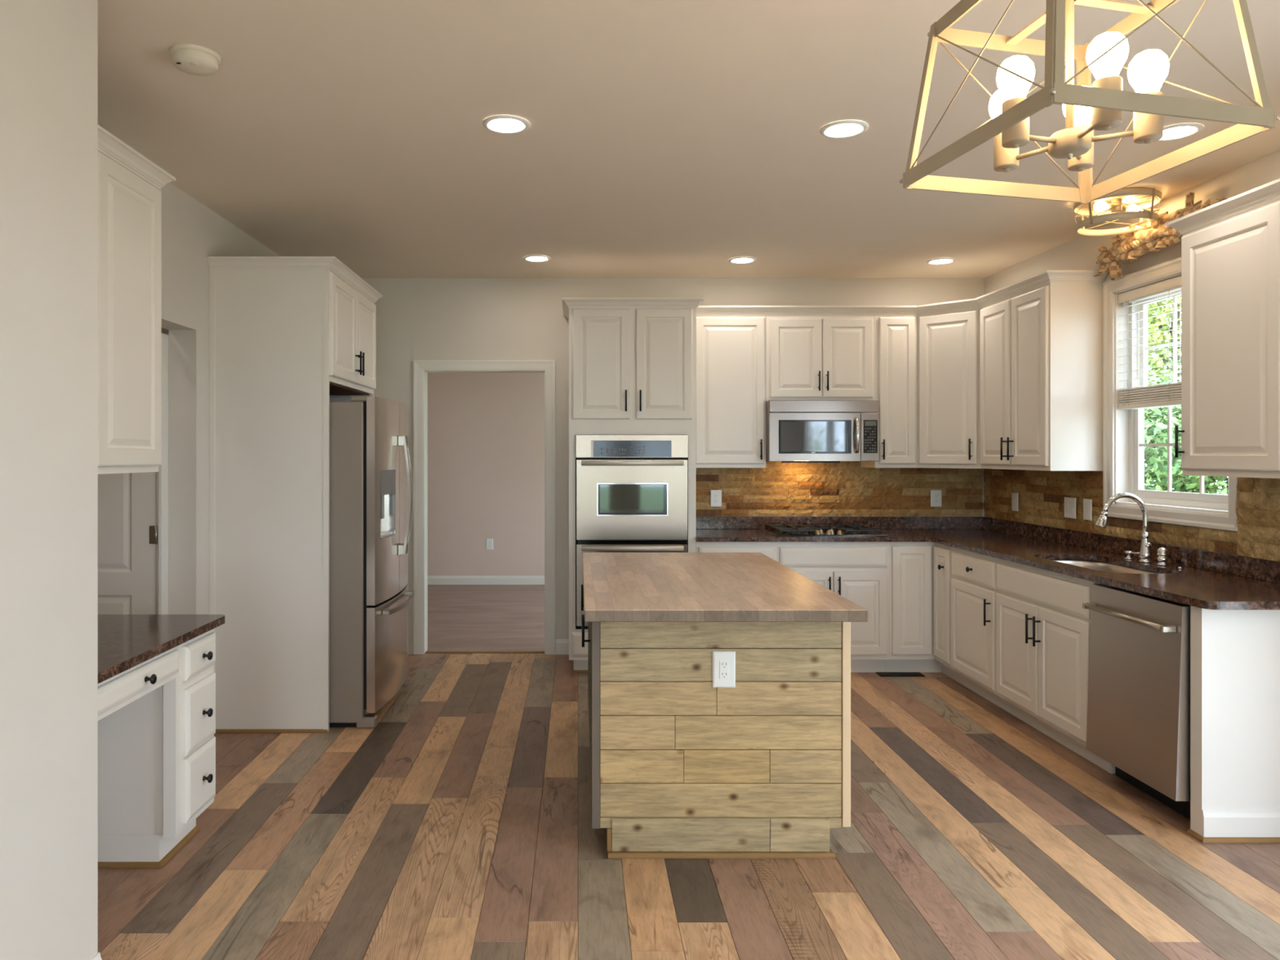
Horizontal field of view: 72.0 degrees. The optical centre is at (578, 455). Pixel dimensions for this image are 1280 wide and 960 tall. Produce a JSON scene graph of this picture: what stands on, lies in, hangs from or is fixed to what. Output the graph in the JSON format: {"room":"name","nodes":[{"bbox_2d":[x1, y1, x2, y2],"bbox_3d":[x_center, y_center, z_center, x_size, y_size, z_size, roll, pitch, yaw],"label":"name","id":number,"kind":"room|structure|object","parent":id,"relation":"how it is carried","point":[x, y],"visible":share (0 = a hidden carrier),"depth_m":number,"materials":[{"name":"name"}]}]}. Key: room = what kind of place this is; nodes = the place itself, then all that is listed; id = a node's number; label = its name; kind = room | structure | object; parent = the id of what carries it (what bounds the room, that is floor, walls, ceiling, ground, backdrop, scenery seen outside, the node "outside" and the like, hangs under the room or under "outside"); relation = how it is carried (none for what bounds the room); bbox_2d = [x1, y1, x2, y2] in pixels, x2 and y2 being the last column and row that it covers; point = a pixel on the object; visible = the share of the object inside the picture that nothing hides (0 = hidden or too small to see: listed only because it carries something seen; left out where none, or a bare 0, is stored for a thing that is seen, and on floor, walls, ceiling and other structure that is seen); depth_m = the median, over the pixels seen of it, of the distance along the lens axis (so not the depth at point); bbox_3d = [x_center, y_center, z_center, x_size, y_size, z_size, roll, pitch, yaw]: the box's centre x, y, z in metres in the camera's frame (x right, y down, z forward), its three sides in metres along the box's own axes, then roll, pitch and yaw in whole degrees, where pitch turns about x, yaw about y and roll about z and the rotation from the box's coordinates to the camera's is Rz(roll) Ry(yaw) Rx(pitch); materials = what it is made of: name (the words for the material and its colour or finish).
{"room":"kitchen","nodes":[
{"label":"kitchen","id":0,"kind":"room"},
{"bbox_2d":[0,0,97,959],"bbox_3d":[-1.683,0.082,-0.115,0.773,2.743,4.970,0,0,0],"label":"wall","id":1,"kind":"structure","parent":0,"point":[49,48],"depth_m":2.14,"materials":[{"name":"paint"}]},
{"bbox_2d":[90,952,102,959],"bbox_3d":[-1.290,1.397,-0.115,0.014,0.109,4.970,0,0,0],"label":"baseboard","id":2,"kind":"structure","parent":1,"relation":"attached to","point":[97,957],"depth_m":2.36,"materials":[{"name":"white wood"}]},
{"bbox_2d":[161,328,168,334],"bbox_3d":[-2.885,0.082,4.325,1.630,2.743,4.150,0,0,0],"label":"wall","id":3,"kind":"structure","parent":0,"point":[163,331],"depth_m":5.40,"materials":[{"name":"paint"}]},
{"bbox_2d":[159,182,279,614],"bbox_3d":[-2.000,0.082,4.385,0.140,2.743,4.030,0,0,0],"label":"wall","id":4,"kind":"structure","parent":0,"point":[192,232],"depth_m":4.44,"materials":[{"name":"paint"}]},
{"bbox_2d":[97,471,157,614],"bbox_3d":[-2.513,0.432,4.390,0.833,2.018,0.048,0,0,0],"label":"door","id":5,"kind":"structure","parent":4,"relation":"in","point":[127,527],"depth_m":4.38,"materials":[{"name":"white wood"}]},
{"bbox_2d":[97,124,175,474],"bbox_3d":[-1.754,-0.511,2.909,0.349,1.152,1.074,0,0,0],"label":"upper cabinet","id":6,"kind":"object","parent":4,"relation":"attached to","point":[130,184],"visible":0.48,"depth_m":3.13,"materials":[{"name":"white wood"}]},
{"bbox_2d":[156,333,168,614],"bbox_3d":[-2.088,0.422,3.969,0.034,2.058,1.017,0,0,0],"label":"trim","id":7,"kind":"structure","parent":4,"relation":"attached to","point":[162,473],"depth_m":4.39,"materials":[{"name":"white wood"}]},
{"bbox_2d":[427,373,544,575],"bbox_3d":[-0.970,0.082,8.240,5.460,2.743,3.440,0,0,0],"label":"wall","id":8,"kind":"structure","parent":0,"point":[486,431],"depth_m":9.84,"materials":[{"name":"paint"}]},
{"bbox_2d":[427,575,544,584],"bbox_3d":[-0.980,1.403,9.833,5.200,0.099,0.014,0,0,0],"label":"baseboard","id":9,"kind":"structure","parent":8,"relation":"attached to","point":[432,580],"depth_m":9.83,"materials":[{"name":"white wood"}]},
{"bbox_2d":[485,538,493,549],"bbox_3d":[-0.993,1.000,9.835,0.080,0.122,0.009,0,0,0],"label":"electrical outlet","id":10,"kind":"object","parent":8,"relation":"attached to","point":[489,542],"visible":1,"depth_m":9.83,"materials":[{"name":"white plastic"}]},
{"bbox_2d":[361,278,984,654],"bbox_3d":[-0.300,0.082,6.430,6.800,2.743,0.060,0,0,0],"label":"wall","id":11,"kind":"structure","parent":0,"point":[417,318],"depth_m":6.40,"materials":[{"name":"paint"}]},
{"bbox_2d":[413,360,555,654],"bbox_3d":[-0.682,0.381,6.460,1.032,2.141,0.164,0,0,0],"label":"trim","id":12,"kind":"structure","parent":11,"relation":"attached to","point":[421,368],"depth_m":6.38,"materials":[{"name":"white wood"}]},
{"bbox_2d":[425,651,544,653],"bbox_3d":[-0.682,1.450,6.452,0.898,0.006,0.045,0,0,0],"label":"trim","id":13,"kind":"structure","parent":11,"relation":"attached to","point":[426,651],"depth_m":6.43,"materials":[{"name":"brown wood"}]},
{"bbox_2d":[555,639,568,654],"bbox_3d":[-0.113,1.397,6.393,0.102,0.109,0.014,0,0,0],"label":"baseboard","id":14,"kind":"structure","parent":11,"relation":"attached to","point":[562,645],"depth_m":6.39,"materials":[{"name":"white wood"}]},
{"bbox_2d":[696,315,765,467],"bbox_3d":[1.041,-0.449,6.217,0.525,1.076,0.362,0,0,0],"label":"upper cabinet","id":15,"kind":"object","parent":11,"relation":"attached to","point":[731,349],"visible":0.91,"depth_m":6.08,"materials":[{"name":"white wood"}]},
{"bbox_2d":[765,315,875,401],"bbox_3d":[1.682,-0.681,6.217,0.754,0.611,0.362,0,0,0],"label":"upper cabinet","id":16,"kind":"object","parent":11,"relation":"attached to","point":[808,357],"visible":0.97,"depth_m":6.08,"materials":[{"name":"white wood"}]},
{"bbox_2d":[765,400,879,462],"bbox_3d":[1.682,-0.161,6.154,0.752,0.428,0.423,0,0,0],"label":"microwave","id":17,"kind":"object","parent":16,"relation":"attached to","point":[797,431],"visible":1,"depth_m":6.00,"materials":[{"name":"silver metal"}]},
{"bbox_2d":[696,461,982,516],"bbox_3d":[1.862,0.245,6.387,2.165,0.404,0.025,0,0,0],"label":"backsplash","id":18,"kind":"structure","parent":11,"relation":"attached to","point":[826,486],"depth_m":6.39,"materials":[{"name":"brown stone"}]},
{"bbox_2d":[710,489,721,506],"bbox_3d":[1.002,0.315,6.372,0.080,0.122,0.009,0,0,0],"label":"electrical outlet","id":19,"kind":"object","parent":18,"relation":"attached to","point":[715,495],"visible":1,"depth_m":6.37,"materials":[{"name":"white plastic"}]},
{"bbox_2d":[714,493,718,502],"bbox_3d":[1.002,0.315,6.369,0.033,0.066,0.002,0,0,0],"label":"receptacle","id":20,"kind":"object","parent":19,"relation":"attached to","point":[716,495],"depth_m":6.37,"materials":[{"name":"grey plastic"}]},
{"bbox_2d":[930,489,942,506],"bbox_3d":[2.600,0.315,6.372,0.080,0.122,0.009,0,0,0],"label":"electrical outlet","id":21,"kind":"object","parent":18,"relation":"attached to","point":[935,495],"visible":1,"depth_m":6.37,"materials":[{"name":"white plastic"}]},
{"bbox_2d":[933,493,938,502],"bbox_3d":[2.600,0.315,6.369,0.033,0.066,0.002,0,0,0],"label":"receptacle","id":22,"kind":"object","parent":21,"relation":"attached to","point":[935,495],"depth_m":6.37,"materials":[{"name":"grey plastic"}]},
{"bbox_2d":[696,516,982,528],"bbox_3d":[1.859,0.494,6.388,2.161,0.090,0.020,0,0,0],"label":"backsplash","id":23,"kind":"structure","parent":11,"relation":"attached to","point":[702,522],"depth_m":6.38,"materials":[{"name":"brown stone"}]},
{"bbox_2d":[861,315,916,467],"bbox_3d":[2.206,-0.449,6.217,0.291,1.076,0.362,0,0,0],"label":"upper cabinet","id":24,"kind":"object","parent":11,"relation":"attached to","point":[895,335],"visible":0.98,"depth_m":6.08,"materials":[{"name":"white wood"}]},
{"bbox_2d":[916,307,981,468],"bbox_3d":[2.657,-0.449,6.091,0.607,1.076,0.614,0,0,0],"label":"upper cabinet","id":25,"kind":"object","parent":11,"relation":"attached to","point":[948,343],"visible":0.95,"depth_m":5.92,"materials":[{"name":"white wood"}]},
{"bbox_2d":[97,0,1279,278],"bbox_3d":[-0.250,-1.350,3.600,7.100,0.120,12.800,0,0,0],"label":"ceiling","id":26,"kind":"structure","parent":0,"point":[664,139],"depth_m":3.50,"materials":[{"name":"paint"}]},
{"bbox_2d":[168,43,221,75],"bbox_3d":[-1.235,-1.266,2.830,0.156,0.046,0.156,0,0,0],"label":"smoke detector","id":27,"kind":"object","parent":26,"relation":"attached to","point":[191,59],"visible":1,"depth_m":2.79,"materials":[{"name":"beige plastic"}]},
{"bbox_2d":[482,115,529,133],"bbox_3d":[-0.280,-1.285,3.420,0.184,0.008,0.184,0,0,0],"label":"recessed light","id":28,"kind":"object","parent":26,"relation":"in","point":[504,124],"visible":1,"depth_m":3.41,"materials":[{"name":"white plastic"}]},
{"bbox_2d":[522,254,551,262],"bbox_3d":[-0.270,-1.285,5.750,0.184,0.008,0.184,0,0,0],"label":"recessed light","id":29,"kind":"object","parent":26,"relation":"in","point":[533,258],"visible":1,"depth_m":5.74,"materials":[{"name":"white"}]},
{"bbox_2d":[728,256,756,263],"bbox_3d":[1.085,-1.285,5.800,0.184,0.008,0.184,0,0,0],"label":"recessed light","id":30,"kind":"object","parent":26,"relation":"in","point":[744,260],"visible":1,"depth_m":5.79,"materials":[{"name":"white"}]},
{"bbox_2d":[819,120,868,137],"bbox_3d":[1.050,-1.285,3.470,0.184,0.008,0.184,0,0,0],"label":"recessed light","id":31,"kind":"object","parent":26,"relation":"in","point":[844,128],"visible":1,"depth_m":3.46,"materials":[{"name":"white"}]},
{"bbox_2d":[926,257,955,264],"bbox_3d":[2.410,-1.285,5.830,0.184,0.008,0.184,0,0,0],"label":"recessed light","id":32,"kind":"object","parent":26,"relation":"in","point":[939,260],"visible":1,"depth_m":5.81,"materials":[{"name":"white"}]},
{"bbox_2d":[899,0,1279,203],"bbox_3d":[0.938,-0.923,1.665,0.510,0.733,0.467,0,0,-14],"label":"chandelier","id":33,"kind":"object","parent":26,"relation":"hanging from","point":[1104,103],"visible":1,"depth_m":1.62,"materials":[{"name":"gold metal"}]},
{"bbox_2d":[993,133,1018,172],"bbox_3d":[0.862,-0.614,1.768,0.046,0.085,0.046,0,0,0],"label":"socket","id":34,"kind":"object","parent":33,"relation":"attached to","point":[1005,160],"depth_m":1.75,"materials":[{"name":"white metal"}]},
{"bbox_2d":[1001,97,1029,148],"bbox_3d":[0.812,-0.614,1.629,0.046,0.085,0.046,0,0,0],"label":"socket","id":35,"kind":"object","parent":33,"relation":"attached to","point":[1017,135],"depth_m":1.61,"materials":[{"name":"white metal"}]},
{"bbox_2d":[1067,124,1093,171],"bbox_3d":[1.009,-0.614,1.762,0.046,0.085,0.046,0,0,0],"label":"socket","id":36,"kind":"object","parent":33,"relation":"attached to","point":[1086,161],"depth_m":1.75,"materials":[{"name":"white metal"}]},
{"bbox_2d":[1092,75,1122,130],"bbox_3d":[0.928,-0.614,1.539,0.046,0.085,0.046,0,0,0],"label":"socket","id":37,"kind":"object","parent":33,"relation":"attached to","point":[1103,119],"depth_m":1.52,"materials":[{"name":"white metal"}]},
{"bbox_2d":[1133,91,1163,143],"bbox_3d":[1.042,-0.614,1.605,0.046,0.085,0.046,0,0,0],"label":"socket","id":38,"kind":"object","parent":33,"relation":"attached to","point":[1148,128],"depth_m":1.59,"materials":[{"name":"white metal"}]},
{"bbox_2d":[1072,186,1161,235],"bbox_3d":[2.695,-1.214,4.395,0.380,0.152,0.380,0,0,0],"label":"flush light","id":39,"kind":"object","parent":26,"relation":"attached to","point":[1110,206],"visible":0.92,"depth_m":4.36,"materials":[{"name":"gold metal"}]},
{"bbox_2d":[1093,200,1115,212],"bbox_3d":[2.621,-1.235,4.365,0.112,0.058,0.073,0,0,0],"label":"bulb","id":40,"kind":"object","parent":39,"relation":"attached to","point":[1099,206],"depth_m":4.36,"materials":[{"name":"white glass"}]},
{"bbox_2d":[1120,204,1138,212],"bbox_3d":[2.769,-1.235,4.425,0.112,0.058,0.073,0,0,0],"label":"bulb","id":41,"kind":"object","parent":39,"relation":"attached to","point":[1122,208],"depth_m":4.41,"materials":[{"name":"white glass"}]},
{"bbox_2d":[1159,122,1203,141],"bbox_3d":[2.380,-1.285,3.500,0.184,0.008,0.184,0,0,0],"label":"recessed light","id":42,"kind":"object","parent":26,"relation":"in","point":[1175,131],"visible":0.71,"depth_m":3.48,"materials":[{"name":"white"}]},
{"bbox_2d":[97,584,1279,959],"bbox_3d":[-0.300,1.513,3.620,6.800,0.120,12.680,0,0,0],"label":"floor","id":43,"kind":"structure","parent":0,"point":[457,825],"depth_m":3.16,"materials":[{"name":"brown wood"}]},
{"bbox_2d":[97,628,215,867],"bbox_3d":[-1.643,1.053,2.888,0.570,0.798,1.025,0,0,0],"label":"desk","id":44,"kind":"object","parent":43,"relation":"on","point":[157,716],"visible":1,"depth_m":3.10,"materials":[{"name":"white wood"}]},
{"bbox_2d":[97,614,225,683],"bbox_3d":[-1.649,0.638,2.901,0.559,0.030,1.058,0,0,0],"label":"countertop","id":45,"kind":"structure","parent":44,"relation":"on","point":[125,642],"depth_m":3.04,"materials":[{"name":"brown stone"}]},
{"bbox_2d":[206,256,382,733],"bbox_3d":[-1.590,0.211,5.112,0.679,2.482,1.117,0,0,0],"label":"tall cabinet","id":46,"kind":"object","parent":43,"relation":"on","point":[291,337],"visible":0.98,"depth_m":4.60,"materials":[{"name":"white wood"}]},
{"bbox_2d":[329,395,413,728],"bbox_3d":[-1.424,0.570,5.110,0.912,1.765,0.910,0,0,0],"label":"refrigerator","id":47,"kind":"object","parent":43,"relation":"on","point":[371,477],"visible":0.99,"depth_m":4.66,"materials":[{"name":"silver metal"}]},
{"bbox_2d":[561,297,703,672],"bbox_3d":[0.358,0.211,6.065,0.930,2.482,0.667,0,0,0],"label":"tall cabinet","id":48,"kind":"object","parent":43,"relation":"on","point":[633,361],"visible":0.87,"depth_m":5.77,"materials":[{"name":"white wood"}]},
{"bbox_2d":[575,435,688,629],"bbox_3d":[0.353,0.506,6.013,0.741,1.279,0.634,0,0,0],"label":"double oven","id":49,"kind":"object","parent":48,"relation":"in","point":[632,491],"visible":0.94,"depth_m":5.75,"materials":[{"name":"silver metal"}]},
{"bbox_2d":[581,584,850,858],"bbox_3d":[0.501,1.014,3.940,0.972,0.876,1.560,0,0,0],"label":"kitchen island","id":50,"kind":"object","parent":43,"relation":"on","point":[683,766],"visible":0.81,"depth_m":3.18,"materials":[{"name":"beige wood"}]},
{"bbox_2d":[712,651,735,687],"bbox_3d":[0.528,0.776,3.175,0.082,0.130,0.009,0,0,0],"label":"electrical outlet","id":51,"kind":"object","parent":50,"relation":"attached to","point":[723,662],"visible":1,"depth_m":3.17,"materials":[{"name":"white plastic"}]},
{"bbox_2d":[720,660,728,679],"bbox_3d":[0.528,0.776,3.172,0.033,0.066,0.002,0,0,0],"label":"receptacle","id":52,"kind":"object","parent":51,"relation":"attached to","point":[724,664],"depth_m":3.17,"materials":[{"name":"white plastic"}]},
{"bbox_2d":[582,552,867,622],"bbox_3d":[0.510,0.553,3.910,0.976,0.042,1.780,0,0,0],"label":"countertop","id":53,"kind":"structure","parent":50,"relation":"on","point":[618,587],"depth_m":3.41,"materials":[{"name":"brown wood"}]},
{"bbox_2d":[696,542,776,560],"bbox_3d":[1.044,1.012,6.065,0.531,0.881,0.667,0,0,0],"label":"base cabinet","id":54,"kind":"object","parent":43,"relation":"on","point":[767,548],"visible":0.08,"depth_m":5.78,"materials":[{"name":"white wood"}]},
{"bbox_2d":[696,516,1279,609],"bbox_3d":[1.870,0.509,4.812,2.182,0.120,3.174,0,0,0],"label":"countertop","id":55,"kind":"structure","parent":54,"relation":"on","point":[1206,580],"depth_m":4.84,"materials":[{"name":"brown stone"}]},
{"bbox_2d":[760,523,888,536],"bbox_3d":[1.679,0.515,6.060,0.738,0.046,0.520,0,0,0],"label":"cooktop","id":56,"kind":"object","parent":55,"relation":"in","point":[791,530],"visible":1,"depth_m":5.92,"materials":[{"name":"metal"}]},
{"bbox_2d":[1052,560,1159,573],"bbox_3d":[2.610,0.662,4.380,0.394,0.185,0.804,0,0,0],"label":"sink","id":57,"kind":"object","parent":55,"relation":"in","point":[1095,565],"visible":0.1,"depth_m":4.66,"materials":[{"name":"silver metal"}]},
{"bbox_2d":[1094,493,1152,562],"bbox_3d":[2.744,0.364,4.412,0.279,0.349,0.066,0,0,0],"label":"faucet","id":58,"kind":"object","parent":55,"relation":"on","point":[1145,554],"visible":1,"depth_m":4.40,"materials":[{"name":"silver metal"}]},
{"bbox_2d":[1124,550,1139,559],"bbox_3d":[2.853,0.516,4.515,0.044,0.044,0.104,0,0,0],"label":"valve","id":59,"kind":"object","parent":55,"relation":"on","point":[1128,553],"visible":0.99,"depth_m":4.53,"materials":[{"name":"silver metal"}]},
{"bbox_2d":[1156,547,1168,565],"bbox_3d":[2.853,0.495,4.285,0.048,0.087,0.048,0,0,0],"label":"soap dispenser","id":60,"kind":"object","parent":55,"relation":"on","point":[1162,559],"visible":1,"depth_m":4.27,"materials":[{"name":"silver metal"}]},
{"bbox_2d":[776,542,888,672],"bbox_3d":[1.681,1.012,6.065,0.741,0.881,0.667,0,0,0],"label":"base cabinet","id":61,"kind":"object","parent":43,"relation":"on","point":[858,572],"visible":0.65,"depth_m":5.77,"materials":[{"name":"white wood"}]},
{"bbox_2d":[875,671,924,676],"bbox_3d":[2.130,1.449,5.805,0.290,0.007,0.100,0,0,0],"label":"floor vent","id":62,"kind":"object","parent":43,"relation":"in","point":[881,673],"visible":1,"depth_m":5.79,"materials":[{"name":"black metal"}]},
{"bbox_2d":[884,542,964,686],"bbox_3d":[2.506,1.012,5.957,0.907,0.881,0.883,0,0,0],"label":"base cabinet","id":63,"kind":"object","parent":43,"relation":"on","point":[920,573],"visible":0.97,"depth_m":5.77,"materials":[{"name":"white wood"}]},
{"bbox_2d":[951,546,1011,714],"bbox_3d":[2.627,1.012,5.216,0.667,0.881,0.596,0,0,0],"label":"base cabinet","id":64,"kind":"object","parent":43,"relation":"on","point":[974,590],"visible":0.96,"depth_m":5.17,"materials":[{"name":"white wood"}]},
{"bbox_2d":[995,558,1115,773],"bbox_3d":[2.627,1.012,4.459,0.667,0.881,0.917,0,0,0],"label":"base cabinet","id":65,"kind":"object","parent":43,"relation":"on","point":[1043,627],"visible":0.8,"depth_m":4.40,"materials":[{"name":"white wood"}]},
{"bbox_2d":[1082,583,1190,819],"bbox_3d":[2.577,1.018,3.683,0.610,0.867,0.597,0,0,0],"label":"dishwasher","id":66,"kind":"object","parent":43,"relation":"on","point":[1139,700],"visible":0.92,"depth_m":3.62,"materials":[{"name":"silver metal"}]},
{"bbox_2d":[1186,605,1279,843],"bbox_3d":[2.649,1.012,3.328,0.623,0.881,0.088,0,0,0],"label":"end panel","id":67,"kind":"object","parent":43,"relation":"on","point":[1235,654],"visible":0.9,"depth_m":3.31,"materials":[{"name":"white wood"}]},
{"bbox_2d":[984,149,1279,555],"bbox_3d":[3.032,0.082,1.900,0.140,2.743,9.000,0,0,0],"label":"wall","id":68,"kind":"structure","parent":0,"point":[1082,252],"depth_m":4.64,"materials":[{"name":"paint"}]},
{"bbox_2d":[980,282,1102,471],"bbox_3d":[2.779,-0.449,5.364,0.362,1.076,0.851,0,0,0],"label":"upper cabinet","id":69,"kind":"object","parent":68,"relation":"attached to","point":[1042,346],"visible":1,"depth_m":4.97,"materials":[{"name":"white wood"}]},
{"bbox_2d":[696,270,1109,315],"bbox_3d":[2.044,-1.001,5.769,2.485,0.058,0.878,0,0,32],"label":"crown molding","id":70,"kind":"structure","parent":69,"relation":"attached to","point":[1046,277],"depth_m":6.05,"materials":[{"name":"white wood"}]},
{"bbox_2d":[982,516,1279,583],"bbox_3d":[2.950,0.494,4.817,0.020,0.090,3.164,0,0,0],"label":"backsplash","id":71,"kind":"structure","parent":68,"relation":"attached to","point":[1227,563],"depth_m":4.48,"materials":[{"name":"brown stone"}]},
{"bbox_2d":[983,468,1279,561],"bbox_3d":[2.942,0.269,4.788,0.038,0.355,3.175,0,0,0],"label":"backsplash","id":72,"kind":"structure","parent":68,"relation":"attached to","point":[1257,535],"depth_m":4.88,"materials":[{"name":"brown stone"}]},
{"bbox_2d":[1011,492,1017,511],"bbox_3d":[2.934,0.315,5.900,0.008,0.122,0.080,0,0,0],"label":"light switch","id":73,"kind":"object","parent":72,"relation":"attached to","point":[1014,495],"visible":1,"depth_m":5.90,"materials":[{"name":"white plastic"}]},
{"bbox_2d":[1064,497,1075,518],"bbox_3d":[2.934,0.315,5.240,0.008,0.122,0.120,0,0,0],"label":"light switch","id":74,"kind":"object","parent":72,"relation":"attached to","point":[1069,503],"visible":1,"depth_m":5.23,"materials":[{"name":"white plastic"}]},
{"bbox_2d":[1083,498,1092,520],"bbox_3d":[2.934,0.315,5.060,0.008,0.122,0.080,0,0,0],"label":"light switch","id":75,"kind":"object","parent":72,"relation":"attached to","point":[1087,504],"visible":1,"depth_m":5.05,"materials":[{"name":"white plastic"}]},
{"bbox_2d":[1102,257,1237,531],"bbox_3d":[3.018,-0.312,4.413,0.160,1.305,0.999,0,0,0],"label":"window","id":76,"kind":"structure","parent":68,"relation":"in","point":[1123,430],"depth_m":4.79,"materials":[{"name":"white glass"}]},
{"bbox_2d":[1118,275,1181,409],"bbox_3d":[2.995,-0.567,4.413,0.065,0.636,0.831,0,0,0],"label":"window blind","id":77,"kind":"object","parent":76,"relation":"attached to","point":[1169,394],"visible":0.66,"depth_m":4.58,"materials":[{"name":"white plastic"}]},
{"bbox_2d":[1093,192,1227,280],"bbox_3d":[2.873,-1.092,4.380,0.128,0.281,1.000,0,0,0],"label":"garland","id":78,"kind":"object","parent":76,"relation":"attached to","point":[1126,247],"visible":0.75,"depth_m":4.43,"materials":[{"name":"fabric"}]},
{"bbox_2d":[1164,177,1279,478],"bbox_3d":[2.779,-0.470,3.565,0.362,1.119,0.682,0,0,0],"label":"upper cabinet","id":79,"kind":"object","parent":68,"relation":"attached to","point":[1230,247],"visible":1,"depth_m":3.55,"materials":[{"name":"white wood"}]},
{"bbox_3d":[2.500,1.853,2.500,85.000,0.200,85.000,0,0,0],"label":"ground","id":80,"kind":"structure","parent":0,"visible":0},
{"bbox_2d":[1144,301,1181,490],"bbox_3d":[18.263,-2.740,27.659,5.790,8.993,8.991,0,0,-43],"label":"tree","id":81,"kind":"object","parent":80,"relation":"on","point":[1163,301],"visible":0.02,"depth_m":27.28,"materials":[{"name":"green plant"}]},
{"bbox_2d":[1144,295,1217,490],"bbox_3d":[10.194,-2.317,13.932,6.122,8.146,6.426,0,0,-43],"label":"tree","id":82,"kind":"object","parent":80,"relation":"on","point":[1152,321],"visible":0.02,"depth_m":13.87,"materials":[{"name":"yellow plant"}]},
{"bbox_2d":[1144,345,1227,494],"bbox_3d":[7.498,-0.044,10.810,4.796,3.608,3.071,0,0,28],"label":"tree","id":83,"kind":"object","parent":80,"relation":"on","point":[1158,467],"visible":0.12,"depth_m":10.58,"materials":[{"name":"green plant"}]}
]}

